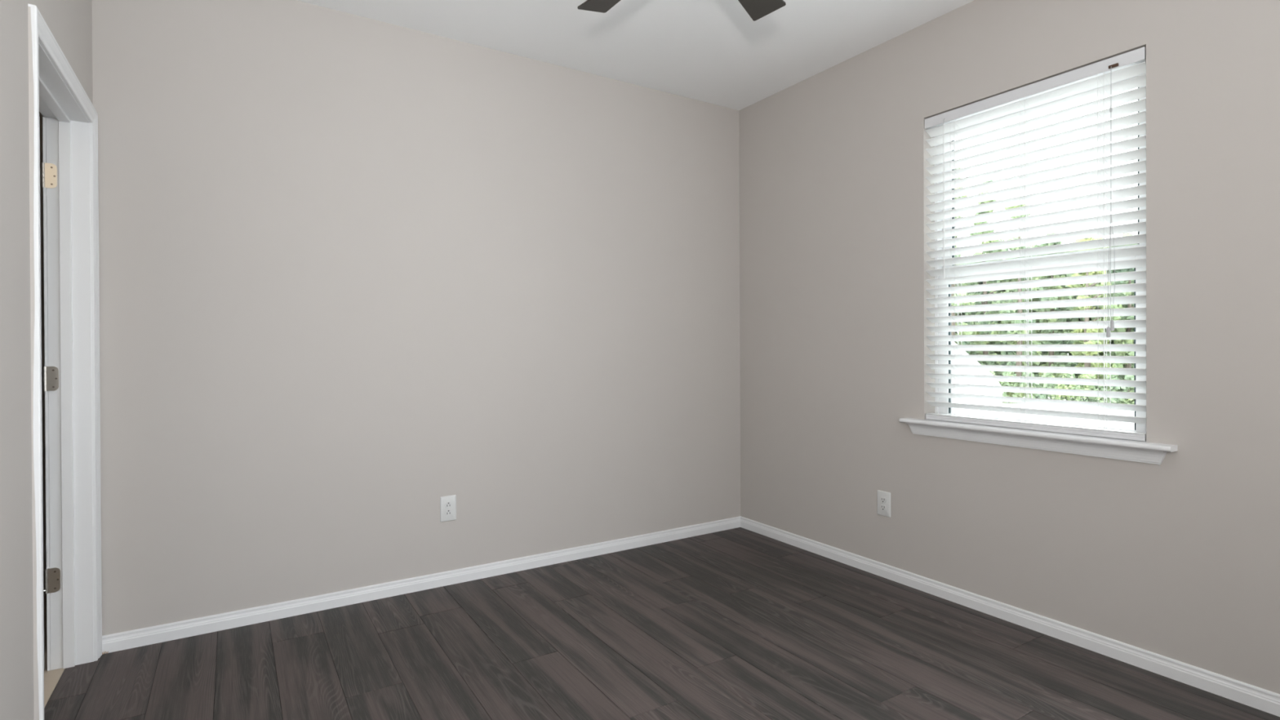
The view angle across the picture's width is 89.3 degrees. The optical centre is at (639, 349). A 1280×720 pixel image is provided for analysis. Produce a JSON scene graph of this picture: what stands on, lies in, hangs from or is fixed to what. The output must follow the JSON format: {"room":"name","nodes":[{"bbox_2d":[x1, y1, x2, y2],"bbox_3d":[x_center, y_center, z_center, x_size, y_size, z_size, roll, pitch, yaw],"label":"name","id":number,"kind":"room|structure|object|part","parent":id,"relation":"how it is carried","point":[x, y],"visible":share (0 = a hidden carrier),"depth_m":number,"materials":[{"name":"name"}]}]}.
{"room":"empty bedroom","nodes":[
{"label":"empty bedroom","id":0,"kind":"room"},
{"bbox_2d":[39,111,46,590],"bbox_3d":[-1.962,-0.104,0.495,1.642,2.600,5.800,0,0,-32],"label":"wall","id":1,"kind":"structure","parent":0,"point":[41,116],"depth_m":3.19,"materials":[{"name":"grey paint"}]},
{"bbox_2d":[0,0,93,719],"bbox_3d":[-1.210,-0.179,0.956,0.123,2.740,3.620,0,0,-32],"label":"wall","id":2,"kind":"structure","parent":0,"point":[69,22],"depth_m":1.61,"materials":[{"name":"beige paint"}]},
{"bbox_2d":[39,116,60,637],"bbox_3d":[-2.510,0.163,2.170,0.846,2.030,0.040,0,0,-32],"label":"door","id":3,"kind":"structure","parent":2,"relation":"in","point":[49,174],"depth_m":2.40,"materials":[{"name":"white paint"}]},
{"bbox_2d":[27,4,102,719],"bbox_3d":[-1.858,0.135,2.121,0.018,2.105,0.933,0,0,-32],"label":"trim","id":4,"kind":"structure","parent":2,"relation":"attached to","point":[38,31],"depth_m":1.74,"materials":[{"name":"white paint"}]},
{"bbox_2d":[38,42,93,671],"bbox_3d":[-1.921,0.160,2.082,0.132,2.056,0.835,0,0,-32],"label":"trim","id":5,"kind":"structure","parent":2,"relation":"attached to","point":[65,126],"depth_m":2.42,"materials":[{"name":"white paint"}]},
{"bbox_2d":[92,0,740,635],"bbox_3d":[-0.749,-0.193,3.457,3.568,2.740,0.120,0,0,-32],"label":"wall","id":6,"kind":"structure","parent":0,"point":[357,273],"depth_m":3.09,"materials":[{"name":"beige paint"}]},
{"bbox_2d":[102,515,740,653],"bbox_3d":[-0.723,1.143,3.397,3.285,0.068,0.012,0,0,-32],"label":"baseboard","id":7,"kind":"structure","parent":6,"relation":"attached to","point":[117,642],"depth_m":3.07,"materials":[{"name":"white paint"}]},
{"bbox_2d":[440,494,456,521],"bbox_3d":[-0.961,0.797,3.249,0.080,0.126,0.009,0,0,-32],"label":"wall outlet","id":8,"kind":"object","parent":6,"relation":"attached to","point":[448,503],"visible":1,"depth_m":3.25,"materials":[{"name":"white plastic"}]},
{"bbox_2d":[444,509,452,515],"bbox_3d":[-0.959,0.816,3.247,0.034,0.028,0.003,0,0,-32],"label":"receptacle","id":9,"kind":"object","parent":8,"relation":"attached to","point":[447,512],"depth_m":3.25,"materials":[{"name":"white plastic"}]},
{"bbox_2d":[444,502,452,507],"bbox_3d":[-0.959,0.777,3.246,0.034,0.028,0.003,0,0,-32],"label":"receptacle","id":10,"kind":"object","parent":8,"relation":"attached to","point":[447,504],"depth_m":3.25,"materials":[{"name":"white plastic"}]},
{"bbox_2d":[297,0,973,110],"bbox_3d":[0.242,-1.610,1.868,3.568,0.100,3.860,0,0,-32],"label":"ceiling","id":11,"kind":"structure","parent":0,"point":[712,51],"depth_m":3.20,"materials":[{"name":"white paint"}]},
{"bbox_2d":[577,0,786,21],"bbox_3d":[0.146,-1.382,1.992,1.122,0.356,1.103,0,0,-32],"label":"ceiling fan","id":12,"kind":"object","parent":11,"relation":"hanging from","point":[756,9],"visible":1,"depth_m":2.40,"materials":[{"name":"brown metal"}]},
{"bbox_3d":[-0.053,-1.270,2.262,0.130,0.033,0.426,0,0,-38],"label":"blade","id":13,"kind":"part","parent":12,"relation":"part of","materials":[{"name":"brown wood"}]},
{"bbox_3d":[0.373,-1.272,2.276,0.130,0.033,0.426,0,0,34],"label":"blade","id":14,"kind":"part","parent":12,"relation":"part of","materials":[{"name":"brown wood"}]},
{"bbox_2d":[44,527,1279,719],"bbox_3d":[-0.404,1.246,1.478,5.110,0.122,5.600,0,0,-32],"label":"floor","id":15,"kind":"structure","parent":0,"point":[739,623],"depth_m":2.46,"materials":[{"name":"brown wood"}]},
{"bbox_2d":[738,0,1279,693],"bbox_3d":[1.690,-0.200,2.782,0.160,2.740,3.620,0,0,-32],"label":"wall","id":16,"kind":"structure","parent":0,"point":[1178,558],"depth_m":2.69,"materials":[{"name":"beige paint"}]},
{"bbox_2d":[877,489,890,517],"bbox_3d":[1.251,0.792,3.331,0.009,0.126,0.080,0,0,-32],"label":"wall outlet","id":17,"kind":"object","parent":16,"relation":"attached to","point":[883,497],"visible":1,"depth_m":3.33,"materials":[{"name":"white plastic"}]},
{"bbox_2d":[880,504,886,510],"bbox_3d":[1.249,0.812,3.329,0.003,0.028,0.034,0,0,-32],"label":"receptacle","id":18,"kind":"object","parent":17,"relation":"attached to","point":[882,507],"depth_m":3.33,"materials":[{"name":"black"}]},
{"bbox_2d":[880,497,886,502],"bbox_3d":[1.249,0.773,3.329,0.003,0.028,0.034,0,0,-32],"label":"receptacle","id":19,"kind":"object","parent":17,"relation":"attached to","point":[882,500],"depth_m":3.33,"materials":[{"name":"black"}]},
{"bbox_2d":[740,515,1279,716],"bbox_3d":[1.623,1.137,2.742,0.012,0.068,3.620,0,0,-32],"label":"baseboard","id":20,"kind":"structure","parent":16,"relation":"attached to","point":[1268,701],"depth_m":2.63,"materials":[{"name":"white paint"}]},
{"bbox_2d":[898,417,1177,464],"bbox_3d":[1.625,0.376,2.764,0.146,0.076,1.088,0,0,-32],"label":"trim","id":21,"kind":"structure","parent":16,"relation":"attached to","point":[1142,451],"depth_m":2.63,"materials":[{"name":"white paint"}]},
{"bbox_2d":[934,72,1146,432],"bbox_3d":[1.714,-0.385,2.817,0.070,1.466,0.900,0,0,-32],"label":"window","id":22,"kind":"structure","parent":16,"relation":"in","point":[1137,427],"depth_m":2.80,"materials":[{"name":"white plastic"}]},
{"bbox_3d":[1.714,-0.385,2.817,0.070,1.466,0.900,0,0,-32],"label":"frame","id":23,"kind":"part","parent":22,"relation":"part of","materials":[{"name":"white plastic"}]},
{"bbox_2d":[924,46,1146,441],"bbox_3d":[1.628,-0.387,2.763,0.067,1.447,0.893,0,0,-32],"label":"window blind","id":24,"kind":"object","parent":22,"relation":"attached to","point":[1131,64],"visible":0.9,"depth_m":2.69,"materials":[{"name":"white plastic"}]},
{"bbox_3d":[1.473,-0.376,3.021,0.055,1.380,0.022,0,0,-32],"label":"ladder cord","id":25,"kind":"part","parent":24,"relation":"part of","materials":[{"name":"white fabric"}]},
{"bbox_3d":[1.489,-0.377,3.031,0.002,1.378,0.002,0,0,-32],"label":"lift cord","id":26,"kind":"part","parent":24,"relation":"part of","materials":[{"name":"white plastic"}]},
{"bbox_3d":[1.640,-0.376,2.755,0.055,1.380,0.022,0,0,-32],"label":"ladder cord","id":27,"kind":"part","parent":24,"relation":"part of","materials":[{"name":"white fabric"}]},
{"bbox_3d":[1.657,-0.377,2.765,0.002,1.378,0.002,0,0,-32],"label":"lift cord","id":28,"kind":"part","parent":24,"relation":"part of","materials":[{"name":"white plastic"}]},
{"bbox_3d":[1.637,0.325,2.768,0.050,0.024,0.888,0,0,-32],"label":"rail","id":29,"kind":"part","parent":24,"relation":"part of","materials":[{"name":"white plastic"}]},
{"bbox_3d":[1.796,-0.375,2.508,0.055,1.380,0.022,0,0,-32],"label":"ladder cord","id":30,"kind":"part","parent":24,"relation":"part of","materials":[{"name":"white fabric"}]},
{"bbox_3d":[1.812,-0.376,2.518,0.002,1.378,0.002,0,0,-32],"label":"lift cord","id":31,"kind":"part","parent":24,"relation":"part of","materials":[{"name":"white fabric"}]},
{"bbox_3d":[1.789,-0.578,2.459,0.004,0.993,0.024,0,0,-32],"label":"pull cord","id":32,"kind":"part","parent":24,"relation":"part of","materials":[{"name":"white fabric"}]},
{"bbox_3d":[1.700,-0.028,2.809,0.027,0.725,0.864,0,0,-32],"label":"sash","id":33,"kind":"part","parent":22,"relation":"part of","materials":[{"name":"white plastic"}]},
{"bbox_3d":[1.723,-0.724,2.822,0.027,0.726,0.864,0,0,-32],"label":"sash","id":34,"kind":"part","parent":22,"relation":"part of","materials":[{"name":"white plastic"}]},
{"label":"outside","id":35,"kind":"structure","parent":0,"visible":0},
{"bbox_2d":[1001,394,1133,429],"bbox_3d":[47.943,3.850,51.776,129.400,0.200,150.000,0,0,-32],"label":"ground","id":36,"kind":"structure","parent":35,"point":[1127,425],"depth_m":38.44,"materials":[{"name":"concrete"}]},
{"bbox_2d":[951,167,975,344],"bbox_3d":[24.718,-5.464,51.250,3.271,18.637,3.802,0,0,30],"label":"tree","id":37,"kind":"object","parent":36,"relation":"on","point":[953,333],"visible":0.06,"depth_m":50.34,"materials":[{"name":"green plant"}]},
{"bbox_2d":[951,341,1003,417],"bbox_3d":[8.623,0.883,22.902,7.041,6.330,8.301,0,0,27],"label":"house","id":38,"kind":"structure","parent":36,"relation":"on","point":[966,411],"depth_m":18.07,"materials":[{"name":"white"}]},
{"bbox_2d":[963,179,1004,372],"bbox_3d":[29.453,-5.348,55.401,3.602,18.330,3.963,0,0,-32],"label":"tree","id":39,"kind":"object","parent":36,"relation":"on","point":[980,322],"visible":0.22,"depth_m":54.81,"materials":[{"name":"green plant"}]},
{"bbox_2d":[990,204,1043,376],"bbox_3d":[28.957,-3.861,49.326,3.492,15.422,3.944,0,0,0],"label":"tree","id":40,"kind":"object","parent":36,"relation":"on","point":[1011,311],"visible":0.23,"depth_m":49.08,"materials":[{"name":"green plant"}]},
{"bbox_2d":[952,229,1137,404],"bbox_3d":[33.514,-3.107,51.953,37.600,14.497,20.721,0,0,33],"label":"foliage","id":41,"kind":"object","parent":36,"relation":"on","point":[1123,401],"visible":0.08,"depth_m":53.99,"materials":[{"name":"green plant"}]},
{"bbox_2d":[1022,231,1075,386],"bbox_3d":[33.342,-2.874,52.834,3.796,13.368,3.372,0,0,-6],"label":"tree","id":42,"kind":"object","parent":36,"relation":"on","point":[1068,297],"visible":0.26,"depth_m":52.08,"materials":[{"name":"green plant"}]},
{"bbox_2d":[1066,236,1123,399],"bbox_3d":[32.695,-2.326,46.804,3.131,12.347,3.926,0,0,3],"label":"tree","id":43,"kind":"object","parent":36,"relation":"on","point":[1095,295],"visible":0.31,"depth_m":46.64,"materials":[{"name":"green plant"}]},
{"bbox_2d":[1104,234,1136,391],"bbox_3d":[37.709,-2.537,49.904,3.511,12.694,3.530,0,0,-5],"label":"tree","id":44,"kind":"object","parent":36,"relation":"on","point":[1129,282],"visible":0.2,"depth_m":49.81,"materials":[{"name":"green plant"}]}
]}

